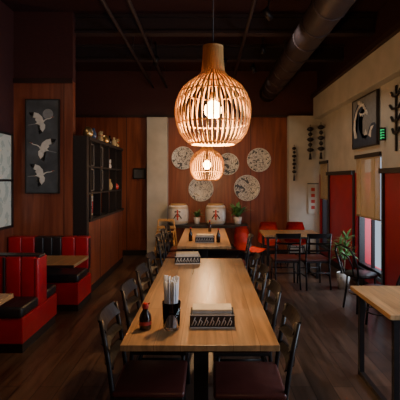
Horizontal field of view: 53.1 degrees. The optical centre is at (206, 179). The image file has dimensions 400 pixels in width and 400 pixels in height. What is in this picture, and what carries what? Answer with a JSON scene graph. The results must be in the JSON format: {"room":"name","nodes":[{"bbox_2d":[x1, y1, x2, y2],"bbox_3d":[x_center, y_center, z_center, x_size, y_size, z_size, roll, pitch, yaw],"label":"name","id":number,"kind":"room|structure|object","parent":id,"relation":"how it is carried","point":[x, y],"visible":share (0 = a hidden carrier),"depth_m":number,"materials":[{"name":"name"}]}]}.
{"room":"restaurant","nodes":[
{"label":"restaurant","id":0,"kind":"room"},
{"bbox_2d":[0,0,13,252],"bbox_3d":[-2.830,-0.370,2.135,0.100,4.100,7.470,0,0,0],"label":"wall","id":1,"kind":"structure","parent":0,"point":[6,14],"depth_m":5.55,"materials":[{"name":"brown wood"}]},
{"bbox_2d":[0,131,12,229],"bbox_3d":[-2.749,0.005,5.325,0.045,1.310,0.610,0,0,0],"label":"framed print","id":2,"kind":"object","parent":1,"relation":"attached to","point":[6,139],"visible":1,"depth_m":5.47,"materials":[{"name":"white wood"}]},
{"bbox_2d":[14,12,74,235],"bbox_3d":[-2.355,-0.370,5.808,0.850,4.100,0.123,0,0,0],"label":"wall","id":3,"kind":"structure","parent":0,"point":[44,42],"depth_m":5.75,"materials":[{"name":"brown wood"}]},
{"bbox_2d":[25,99,59,193],"bbox_3d":[-2.350,-0.480,5.718,0.488,1.348,0.040,0,0,0],"label":"print","id":4,"kind":"object","parent":3,"relation":"attached to","point":[42,116],"visible":1,"depth_m":5.71,"materials":[{"name":"paper"}]},
{"bbox_2d":[13,78,72,82],"bbox_3d":[-2.355,-1.425,5.740,0.850,0.070,0.020,0,0,0],"label":"trim","id":5,"kind":"structure","parent":3,"relation":"attached to","point":[15,80],"depth_m":5.73,"materials":[{"name":"black wood"}]},
{"bbox_2d":[89,208,123,292],"bbox_3d":[-1.800,1.130,7.045,0.180,1.100,2.350,0,0,0],"label":"wall","id":6,"kind":"structure","parent":0,"point":[105,230],"depth_m":6.82,"materials":[{"name":"brown wood"}]},
{"bbox_2d":[146,117,167,257],"bbox_3d":[-1.080,0.160,8.770,0.460,3.040,0.260,0,0,0],"label":"pillar","id":7,"kind":"structure","parent":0,"point":[157,127],"depth_m":8.65,"materials":[{"name":"beige paint"}]},
{"bbox_2d":[1,0,388,70],"bbox_3d":[-1.100,-2.470,3.650,7.600,0.100,10.700,0,0,0],"label":"ceiling","id":8,"kind":"structure","parent":0,"point":[75,6],"depth_m":5.71,"materials":[{"name":"paint"}]},
{"bbox_2d":[153,42,158,65],"bbox_3d":[-0.888,-2.205,6.955,0.089,0.432,0.157,0,0,-15],"label":"track spotlight","id":9,"kind":"object","parent":8,"relation":"hanging from","point":[156,56],"visible":0.84,"depth_m":6.96,"materials":[{"name":"black metal"}]},
{"bbox_2d":[100,0,256,88],"bbox_3d":[-0.325,-2.228,3.650,1.800,0.385,10.500,0,0,0],"label":"ceiling pipes","id":10,"kind":"object","parent":8,"relation":"attached to","point":[103,2],"depth_m":5.80,"materials":[{"name":"black metal"}]},
{"bbox_2d":[190,135,223,180],"bbox_3d":[0.000,-1.205,6.600,0.572,2.430,0.572,0,0,0],"label":"pendant lamp","id":11,"kind":"object","parent":8,"relation":"hanging from","point":[194,160],"visible":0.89,"depth_m":6.50,"materials":[{"name":"brown wood"}]},
{"bbox_2d":[75,44,343,61],"bbox_3d":[-1.175,-2.280,7.200,7.250,0.280,0.140,0,0,0],"label":"ceiling beam","id":12,"kind":"structure","parent":8,"relation":"attached to","point":[83,52],"depth_m":7.19,"materials":[{"name":"black wood"}]},
{"bbox_2d":[175,0,250,146],"bbox_3d":[0.045,-1.343,3.000,0.572,2.155,0.572,0,0,0],"label":"pendant lamp","id":13,"kind":"object","parent":8,"relation":"hanging from","point":[212,55],"visible":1,"depth_m":2.91,"materials":[{"name":"brown wood"}]},
{"bbox_2d":[223,44,226,66],"bbox_3d":[0.303,-2.206,7.056,0.095,0.431,0.156,0,0,0],"label":"track spotlight","id":14,"kind":"object","parent":8,"relation":"hanging from","point":[225,59],"visible":0.64,"depth_m":7.05,"materials":[{"name":"black metal"}]},
{"bbox_2d":[75,14,374,36],"bbox_3d":[-1.175,-2.280,5.900,7.250,0.280,0.140,0,0,0],"label":"ceiling beam","id":15,"kind":"structure","parent":8,"relation":"attached to","point":[86,25],"depth_m":5.89,"materials":[{"name":"black wood"}]},
{"bbox_2d":[250,62,256,73],"bbox_3d":[0.870,-2.205,7.464,0.090,0.433,0.158,0,0,40],"label":"track spotlight","id":16,"kind":"object","parent":8,"relation":"hanging from","point":[252,67],"visible":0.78,"depth_m":7.44,"materials":[{"name":"black metal"}]},
{"bbox_2d":[260,37,265,53],"bbox_3d":[0.890,-2.214,6.385,0.088,0.414,0.120,0,0,34],"label":"track spotlight","id":17,"kind":"object","parent":8,"relation":"hanging from","point":[262,47],"visible":0.88,"depth_m":6.36,"materials":[{"name":"black metal"}]},
{"bbox_2d":[262,0,273,20],"bbox_3d":[0.755,-2.203,4.968,0.162,0.438,0.089,0,0,-36],"label":"track spotlight","id":18,"kind":"object","parent":8,"relation":"hanging from","point":[266,11],"visible":1,"depth_m":4.94,"materials":[{"name":"black metal"}]},
{"bbox_2d":[259,0,355,101],"bbox_3d":[1.350,-2.070,3.650,0.400,0.700,10.500,0,0,0],"label":"air duct","id":19,"kind":"object","parent":8,"relation":"attached to","point":[320,18],"visible":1,"depth_m":5.16,"materials":[{"name":"metal"}]},
{"bbox_2d":[0,256,391,399],"bbox_3d":[-1.100,1.730,3.650,7.600,0.100,10.700,0,0,0],"label":"floor","id":20,"kind":"structure","parent":0,"point":[66,362],"depth_m":3.90,"materials":[{"name":"brown wood"}]},
{"bbox_2d":[0,294,12,304],"bbox_3d":[-2.160,1.315,3.049,1.084,0.730,0.603,0,0,0],"label":"table","id":21,"kind":"object","parent":20,"relation":"on","point":[4,298],"visible":1,"depth_m":3.26,"materials":[{"name":"brown wood"}]},
{"bbox_2d":[0,253,56,352],"bbox_3d":[-2.265,1.238,4.270,0.990,0.885,0.900,0,0,0],"label":"bench","id":22,"kind":"object","parent":20,"relation":"on","point":[31,311],"visible":0.88,"depth_m":4.20,"materials":[{"name":"red leather"}]},
{"bbox_2d":[8,236,90,310],"bbox_3d":[-2.205,1.235,5.405,1.110,0.890,0.590,0,0,0],"label":"bench","id":23,"kind":"object","parent":20,"relation":"on","point":[73,285],"visible":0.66,"depth_m":5.54,"materials":[{"name":"red leather"}]},
{"bbox_2d":[47,256,88,267],"bbox_3d":[-2.110,1.325,4.848,1.184,0.710,0.583,0,0,0],"label":"table","id":24,"kind":"object","parent":20,"relation":"on","point":[52,261],"visible":0.27,"depth_m":4.76,"materials":[{"name":"brown wood"}]},
{"bbox_2d":[73,135,122,272],"bbox_3d":[-1.823,0.520,6.975,0.205,2.320,2.450,0,0,0],"label":"display shelf","id":25,"kind":"object","parent":20,"relation":"on","point":[89,152],"visible":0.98,"depth_m":6.46,"materials":[{"name":"black wood"}]},
{"bbox_2d":[83,127,93,136],"bbox_3d":[-1.797,-0.725,6.050,0.155,0.167,0.147,0,0,0],"label":"doll","id":26,"kind":"object","parent":25,"relation":"on","point":[88,131],"visible":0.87,"depth_m":6.00,"materials":[{"name":"gold metal"}]},
{"bbox_2d":[91,194,92,214],"bbox_3d":[-2.128,0.468,7.198,0.430,0.425,0.436,0,0,-34],"label":"barrel","id":27,"kind":"object","parent":25,"relation":"in","point":[91,194],"visible":0.09,"depth_m":7.02,"materials":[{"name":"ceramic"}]},
{"bbox_2d":[92,128,96,138],"bbox_3d":[-1.800,-0.731,6.350,0.099,0.180,0.098,0,0,0],"label":"vase","id":28,"kind":"object","parent":25,"relation":"on","point":[94,132],"visible":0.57,"depth_m":6.32,"materials":[{"name":"blue ceramic"}]},
{"bbox_2d":[98,131,102,140],"bbox_3d":[-1.796,-0.736,6.754,0.108,0.191,0.098,0,0,-34],"label":"cat figurine","id":29,"kind":"object","parent":25,"relation":"on","point":[100,137],"visible":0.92,"depth_m":6.72,"materials":[{"name":"ceramic"}]},
{"bbox_2d":[103,135,109,142],"bbox_3d":[-1.798,-0.717,7.100,0.141,0.152,0.134,0,0,0],"label":"doll","id":30,"kind":"object","parent":25,"relation":"on","point":[106,138],"visible":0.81,"depth_m":7.05,"materials":[{"name":"gold metal"}]},
{"bbox_2d":[109,179,112,189],"bbox_3d":[-1.800,0.087,7.400,0.110,0.200,0.108,0,0,0],"label":"vase","id":31,"kind":"object","parent":25,"relation":"on","point":[110,183],"visible":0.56,"depth_m":7.37,"materials":[{"name":"ceramic"}]},
{"bbox_2d":[97,301,187,399],"bbox_3d":[-0.398,1.248,2.500,0.536,0.870,0.420,0,0,0],"label":"dining chair","id":32,"kind":"object","parent":20,"relation":"on","point":[138,379],"visible":0.99,"depth_m":2.44,"materials":[{"name":"brown leather"}]},
{"bbox_2d":[135,262,150,356],"bbox_3d":[-0.398,1.248,3.752,0.536,0.870,0.420,0,0,2],"label":"dining chair","id":33,"kind":"object","parent":20,"relation":"on","point":[141,268],"visible":0.22,"depth_m":3.78,"materials":[{"name":"black metal"}]},
{"bbox_2d":[145,251,157,285],"bbox_3d":[-0.398,1.248,4.371,0.536,0.870,0.420,0,0,1],"label":"dining chair","id":34,"kind":"object","parent":20,"relation":"on","point":[150,256],"visible":0.27,"depth_m":4.41,"materials":[{"name":"black metal"}]},
{"bbox_2d":[120,278,189,399],"bbox_3d":[-0.398,1.248,3.122,0.536,0.870,0.420,0,0,2],"label":"dining chair","id":35,"kind":"object","parent":20,"relation":"on","point":[126,287],"visible":0.48,"depth_m":3.14,"materials":[{"name":"black metal"}]},
{"bbox_2d":[155,233,164,266],"bbox_3d":[-0.498,1.248,5.900,0.536,0.870,0.420,0,0,0],"label":"dining chair","id":36,"kind":"object","parent":20,"relation":"on","point":[158,236],"visible":0.38,"depth_m":5.93,"materials":[{"name":"black metal"}]},
{"bbox_2d":[152,219,177,263],"bbox_3d":[-0.800,1.223,7.750,0.512,0.925,0.531,0,0,0],"label":"high chair","id":37,"kind":"object","parent":20,"relation":"on","point":[173,220],"visible":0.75,"depth_m":7.82,"materials":[{"name":"brown wood"}]},
{"bbox_2d":[160,228,175,258],"bbox_3d":[-0.498,1.248,6.550,0.536,0.870,0.420,0,0,0],"label":"dining chair","id":38,"kind":"object","parent":20,"relation":"on","point":[163,231],"visible":0.4,"depth_m":6.52,"materials":[{"name":"black metal"}]},
{"bbox_2d":[164,224,193,251],"bbox_3d":[-0.498,1.248,7.202,0.536,0.870,0.420,0,0,2],"label":"dining chair","id":39,"kind":"object","parent":20,"relation":"on","point":[167,226],"visible":0.46,"depth_m":7.02,"materials":[{"name":"black metal"}]},
{"bbox_2d":[120,258,279,399],"bbox_3d":[-0.040,1.305,3.500,0.900,0.750,2.500,0,0,0],"label":"dining table","id":40,"kind":"object","parent":20,"relation":"on","point":[213,280],"visible":0.81,"depth_m":2.73,"materials":[{"name":"brown wood"}]},
{"bbox_2d":[139,302,151,330],"bbox_3d":[-0.385,0.846,2.500,0.078,0.165,0.078,0,0,0],"label":"sauce bottle","id":41,"kind":"object","parent":40,"relation":"on","point":[145,321],"visible":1,"depth_m":2.48,"materials":[{"name":"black glass"}]},
{"bbox_2d":[162,275,180,330],"bbox_3d":[-0.222,0.762,2.500,0.116,0.335,0.116,0,0,39],"label":"jar","id":42,"kind":"object","parent":40,"relation":"on","point":[171,306],"visible":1,"depth_m":2.46,"materials":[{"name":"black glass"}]},
{"bbox_2d":[175,251,199,263],"bbox_3d":[-0.220,0.872,4.498,0.282,0.114,0.154,0,0,-5],"label":"box","id":43,"kind":"object","parent":40,"relation":"on","point":[188,257],"visible":1,"depth_m":4.43,"materials":[{"name":"cardboard"}]},
{"bbox_2d":[190,303,234,327],"bbox_3d":[0.033,0.872,2.578,0.282,0.114,0.154,0,0,0],"label":"box","id":44,"kind":"object","parent":40,"relation":"on","point":[202,315],"visible":1,"depth_m":2.50,"materials":[{"name":"black wood"}]},
{"bbox_2d":[177,228,230,257],"bbox_3d":[-0.040,1.305,6.650,0.760,0.750,2.100,0,0,0],"label":"dining table","id":45,"kind":"object","parent":20,"relation":"on","point":[184,243],"visible":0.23,"depth_m":6.05,"materials":[{"name":"brown wood"}]},
{"bbox_2d":[189,227,192,240],"bbox_3d":[-0.250,0.827,6.100,0.062,0.205,0.060,0,0,0],"label":"sauce bottle","id":46,"kind":"object","parent":45,"relation":"on","point":[190,232],"visible":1,"depth_m":6.08,"materials":[{"name":"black glass"}]},
{"bbox_2d":[195,234,214,242],"bbox_3d":[-0.030,0.872,5.998,0.282,0.114,0.154,0,0,6],"label":"box","id":47,"kind":"object","parent":45,"relation":"on","point":[199,238],"visible":1,"depth_m":5.93,"materials":[{"name":"black wood"}]},
{"bbox_2d":[216,228,219,241],"bbox_3d":[0.170,0.827,5.980,0.062,0.205,0.060,0,0,0],"label":"sauce bottle","id":48,"kind":"object","parent":45,"relation":"on","point":[218,233],"visible":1,"depth_m":5.96,"materials":[{"name":"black glass"}]},
{"bbox_2d":[166,223,247,258],"bbox_3d":[0.000,1.300,8.370,1.680,0.760,0.500,0,0,0],"label":"console table","id":49,"kind":"object","parent":20,"relation":"on","point":[188,225],"visible":0.28,"depth_m":8.12,"materials":[{"name":"black wood"}]},
{"bbox_2d":[168,203,188,224],"bbox_3d":[-0.600,0.707,8.357,0.430,0.425,0.436,0,0,0],"label":"barrel","id":50,"kind":"object","parent":49,"relation":"on","point":[179,212],"visible":0.93,"depth_m":8.19,"materials":[{"name":"white ceramic"}]},
{"bbox_2d":[194,209,203,223],"bbox_3d":[-0.204,0.764,8.348,0.315,0.310,0.263,0,0,29],"label":"potted plant","id":51,"kind":"object","parent":49,"relation":"on","point":[196,218],"visible":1,"depth_m":8.32,"materials":[{"name":"green plant"}]},
{"bbox_2d":[205,203,225,224],"bbox_3d":[0.180,0.707,8.357,0.430,0.425,0.436,0,0,0],"label":"barrel","id":52,"kind":"object","parent":49,"relation":"on","point":[215,212],"visible":0.96,"depth_m":8.19,"materials":[{"name":"white ceramic"}]},
{"bbox_2d":[229,202,247,223],"bbox_3d":[0.686,0.688,8.393,0.565,0.463,0.617,0,0,29],"label":"potted plant","id":53,"kind":"object","parent":49,"relation":"on","point":[237,211],"visible":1,"depth_m":8.31,"materials":[{"name":"green plant"}]},
{"bbox_2d":[213,263,269,369],"bbox_3d":[0.308,1.248,3.730,0.536,0.870,0.420,0,0,0],"label":"dining chair","id":54,"kind":"object","parent":20,"relation":"on","point":[263,268],"visible":0.27,"depth_m":3.76,"materials":[{"name":"black metal"}]},
{"bbox_2d":[242,234,253,269],"bbox_3d":[0.418,1.248,5.898,0.536,0.870,0.420,0,0,3],"label":"dining chair","id":55,"kind":"object","parent":20,"relation":"on","point":[250,236],"visible":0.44,"depth_m":5.86,"materials":[{"name":"black metal"}]},
{"bbox_2d":[214,279,282,361],"bbox_3d":[0.308,1.248,3.101,0.536,0.870,0.420,0,0,-1],"label":"dining chair","id":56,"kind":"object","parent":20,"relation":"on","point":[274,286],"visible":0.47,"depth_m":3.04,"materials":[{"name":"black metal"}]},
{"bbox_2d":[233,226,265,272],"bbox_3d":[0.730,1.261,7.011,0.440,0.843,0.470,0,0,-40],"label":"shell chair","id":57,"kind":"object","parent":20,"relation":"on","point":[241,233],"visible":0.69,"depth_m":7.14,"materials":[{"name":"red plastic"}]},
{"bbox_2d":[249,252,259,283],"bbox_3d":[0.308,1.248,4.348,0.536,0.870,0.420,0,0,3],"label":"dining chair","id":58,"kind":"object","parent":20,"relation":"on","point":[255,257],"visible":0.26,"depth_m":4.36,"materials":[{"name":"black metal"}]},
{"bbox_2d":[213,302,301,399],"bbox_3d":[0.308,1.248,2.479,0.536,0.870,0.420,0,0,1],"label":"dining chair","id":59,"kind":"object","parent":20,"relation":"on","point":[231,380],"visible":0.99,"depth_m":2.42,"materials":[{"name":"brown leather"}]},
{"bbox_2d":[258,222,281,268],"bbox_3d":[1.220,1.261,7.795,0.440,0.843,0.470,0,0,0],"label":"shell chair","id":60,"kind":"object","parent":20,"relation":"on","point":[263,225],"visible":0.55,"depth_m":7.97,"materials":[{"name":"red plastic"}]},
{"bbox_2d":[270,233,301,289],"bbox_3d":[1.240,1.248,6.312,0.420,0.870,0.536,0,0,0],"label":"dining chair","id":61,"kind":"object","parent":20,"relation":"on","point":[276,258],"visible":0.98,"depth_m":6.15,"materials":[{"name":"black metal"}]},
{"bbox_2d":[259,230,318,278],"bbox_3d":[1.460,1.305,7.100,0.980,0.750,0.700,0,0,0],"label":"dining table","id":62,"kind":"object","parent":20,"relation":"on","point":[268,234],"visible":0.66,"depth_m":6.95,"materials":[{"name":"brown wood"}]},
{"bbox_2d":[284,222,307,268],"bbox_3d":[1.742,1.261,7.815,0.440,0.843,0.470,0,0,6],"label":"shell chair","id":63,"kind":"object","parent":20,"relation":"on","point":[290,225],"visible":0.59,"depth_m":7.98,"materials":[{"name":"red plastic"}]},
{"bbox_2d":[296,233,331,290],"bbox_3d":[1.685,1.248,6.292,0.420,0.870,0.536,0,0,-6],"label":"dining chair","id":64,"kind":"object","parent":20,"relation":"on","point":[306,258],"visible":0.89,"depth_m":6.13,"materials":[{"name":"black metal"}]},
{"bbox_2d":[328,229,357,288],"bbox_3d":[2.126,1.227,6.215,0.545,0.906,0.479,0,0,0],"label":"dracaena","id":65,"kind":"object","parent":20,"relation":"on","point":[341,277],"visible":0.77,"depth_m":6.18,"materials":[{"name":"green plant"}]},
{"bbox_2d":[334,244,377,313],"bbox_3d":[1.950,1.249,5.185,0.514,0.866,0.410,0,0,-17],"label":"bentwood chair","id":66,"kind":"object","parent":20,"relation":"on","point":[354,273],"visible":0.77,"depth_m":5.12,"materials":[{"name":"black wood"}]},
{"bbox_2d":[350,286,399,399],"bbox_3d":[1.780,1.305,3.135,1.040,0.750,0.770,0,0,0],"label":"dining table","id":67,"kind":"object","parent":20,"relation":"on","point":[384,299],"visible":1,"depth_m":3.13,"materials":[{"name":"brown wood"}]},
{"bbox_2d":[362,275,399,324],"bbox_3d":[1.964,1.249,4.423,0.514,0.866,0.410,0,0,31],"label":"bentwood chair","id":68,"kind":"object","parent":20,"relation":"on","point":[366,309],"visible":0.3,"depth_m":4.57,"materials":[{"name":"black wood"}]},
{"bbox_2d":[75,71,316,252],"bbox_3d":[-1.100,-0.370,8.948,7.600,4.100,0.104,0,0,0],"label":"wall","id":69,"kind":"structure","parent":0,"point":[96,92],"depth_m":8.90,"materials":[{"name":"brown wood"}]},
{"bbox_2d":[133,168,145,178],"bbox_3d":[-1.500,-0.140,8.867,0.280,0.240,0.041,0,0,0],"label":"menu board","id":70,"kind":"object","parent":69,"relation":"attached to","point":[138,173],"visible":1,"depth_m":8.85,"materials":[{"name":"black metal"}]},
{"bbox_2d":[75,115,286,117],"bbox_3d":[-1.510,-1.420,8.890,6.580,0.060,0.020,0,0,0],"label":"trim","id":71,"kind":"structure","parent":69,"relation":"attached to","point":[76,116],"depth_m":8.88,"materials":[{"name":"black wood"}]},
{"bbox_2d":[171,146,193,168],"bbox_3d":[-0.532,-0.488,8.876,0.510,0.510,0.036,0,0,0],"label":"wall plate","id":72,"kind":"object","parent":69,"relation":"attached to","point":[181,157],"visible":0.88,"depth_m":8.88,"materials":[{"name":"white ceramic"}]},
{"bbox_2d":[189,177,212,200],"bbox_3d":[-0.133,0.200,8.876,0.554,0.554,0.036,0,0,0],"label":"wall plate","id":73,"kind":"object","parent":69,"relation":"attached to","point":[198,190],"visible":0.91,"depth_m":8.88,"materials":[{"name":"white ceramic"}]},
{"bbox_2d":[123,250,285,255],"bbox_3d":[-1.520,1.620,8.890,6.560,0.120,0.020,0,0,0],"label":"baseboard","id":74,"kind":"structure","parent":69,"relation":"attached to","point":[125,252],"depth_m":8.88,"materials":[{"name":"black wood"}]},
{"bbox_2d":[219,153,238,174],"bbox_3d":[0.466,-0.355,8.876,0.488,0.488,0.036,0,0,0],"label":"wall plate","id":75,"kind":"object","parent":69,"relation":"attached to","point":[231,163],"visible":0.81,"depth_m":8.88,"materials":[{"name":"white ceramic"}]},
{"bbox_2d":[234,175,259,200],"bbox_3d":[0.887,0.177,8.876,0.577,0.577,0.036,0,0,0],"label":"wall plate","id":76,"kind":"object","parent":69,"relation":"attached to","point":[246,187],"visible":1,"depth_m":8.88,"materials":[{"name":"white ceramic"}]},
{"bbox_2d":[247,148,270,171],"bbox_3d":[1.153,-0.444,8.876,0.532,0.532,0.036,0,0,0],"label":"wall plate","id":77,"kind":"object","parent":69,"relation":"attached to","point":[258,159],"visible":1,"depth_m":8.88,"materials":[{"name":"white ceramic"}]},
{"bbox_2d":[287,116,319,254],"bbox_3d":[2.115,0.140,8.795,0.670,3.080,0.210,0,0,0],"label":"pillar","id":78,"kind":"structure","parent":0,"point":[307,171],"depth_m":8.70,"materials":[{"name":"beige paint"}]},
{"bbox_2d":[292,145,295,180],"bbox_3d":[1.880,-0.372,8.630,0.100,0.776,0.098,0,0,0],"label":"hanging ornament","id":79,"kind":"object","parent":78,"relation":"hanging from","point":[293,148],"visible":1,"depth_m":8.61,"materials":[{"name":"black metal"}]},
{"bbox_2d":[307,125,313,159],"bbox_3d":[2.220,-0.814,8.600,0.160,0.752,0.156,0,0,0],"label":"hanging ornament","id":80,"kind":"object","parent":78,"relation":"hanging from","point":[310,134],"visible":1,"depth_m":8.56,"materials":[{"name":"black metal"}]},
{"bbox_2d":[307,183,318,213],"bbox_3d":[2.300,0.400,8.680,0.240,0.660,0.020,0,0,0],"label":"scroll","id":81,"kind":"object","parent":78,"relation":"attached to","point":[312,187],"visible":1,"depth_m":8.68,"materials":[{"name":"white paper"}]},
{"bbox_2d":[317,0,399,285],"bbox_3d":[2.575,-0.370,3.650,0.250,4.100,10.500,0,0,0],"label":"wall","id":82,"kind":"structure","parent":0,"point":[337,131],"depth_m":6.55,"materials":[{"name":"beige paint"}]},
{"bbox_2d":[317,125,324,158],"bbox_3d":[2.360,-0.814,8.280,0.150,0.752,0.146,0,0,0],"label":"hanging ornament","id":83,"kind":"object","parent":82,"relation":"hanging from","point":[320,127],"visible":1,"depth_m":8.25,"materials":[{"name":"black metal"}]},
{"bbox_2d":[319,166,327,249],"bbox_3d":[2.495,0.525,8.350,0.150,1.810,0.640,0,0,0],"label":"window","id":84,"kind":"structure","parent":82,"relation":"in","point":[324,202],"depth_m":8.57,"materials":[{"name":"grey glass"}]},
{"bbox_2d":[319,160,327,199],"bbox_3d":[2.434,0.002,8.350,0.039,0.804,0.560,0,0,0],"label":"bamboo blind","id":85,"kind":"object","parent":84,"relation":"attached to","point":[324,187],"visible":0.98,"depth_m":8.33,"materials":[{"name":"brown wood"}]},
{"bbox_2d":[310,21,399,118],"bbox_3d":[2.350,-1.590,3.550,0.200,0.540,10.300,0,0,0],"label":"trim","id":86,"kind":"structure","parent":82,"relation":"attached to","point":[378,64],"depth_m":5.94,"materials":[{"name":"beige paint"}]},
{"bbox_2d":[326,167,399,284],"bbox_3d":[2.415,0.710,6.210,0.070,1.740,3.620,0,0,0],"label":"trim","id":87,"kind":"structure","parent":82,"relation":"attached to","point":[382,171],"depth_m":5.55,"materials":[{"name":"black wood"}]},
{"bbox_2d":[352,89,378,149],"bbox_3d":[2.420,-0.895,6.140,0.040,0.790,0.960,0,0,0],"label":"print","id":88,"kind":"object","parent":82,"relation":"attached to","point":[365,110],"visible":1,"depth_m":6.07,"materials":[{"name":"black wood"}]},
{"bbox_2d":[354,156,380,282],"bbox_3d":[2.495,0.525,6.085,0.150,1.810,1.030,0,0,0],"label":"window","id":89,"kind":"structure","parent":82,"relation":"in","point":[361,220],"depth_m":6.47,"materials":[{"name":"grey glass"}]},
{"bbox_2d":[354,151,381,220],"bbox_3d":[2.434,0.092,6.085,0.039,0.984,0.950,0,0,0],"label":"bamboo blind","id":90,"kind":"object","parent":89,"relation":"attached to","point":[372,210],"visible":0.98,"depth_m":6.04,"materials":[{"name":"brown wood"}]},
{"bbox_2d":[378,127,385,140],"bbox_3d":[2.396,-0.630,5.478,0.092,0.180,0.045,0,0,0],"label":"exit sign","id":91,"kind":"object","parent":82,"relation":"attached to","point":[381,130],"visible":1,"depth_m":5.46,"materials":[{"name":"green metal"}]},
{"bbox_2d":[389,85,399,150],"bbox_3d":[2.425,-0.795,5.150,0.049,0.850,0.361,0,0,0],"label":"wall ornament","id":92,"kind":"object","parent":82,"relation":"attached to","point":[396,107],"visible":1,"depth_m":5.13,"materials":[{"name":"black metal"}]}
]}

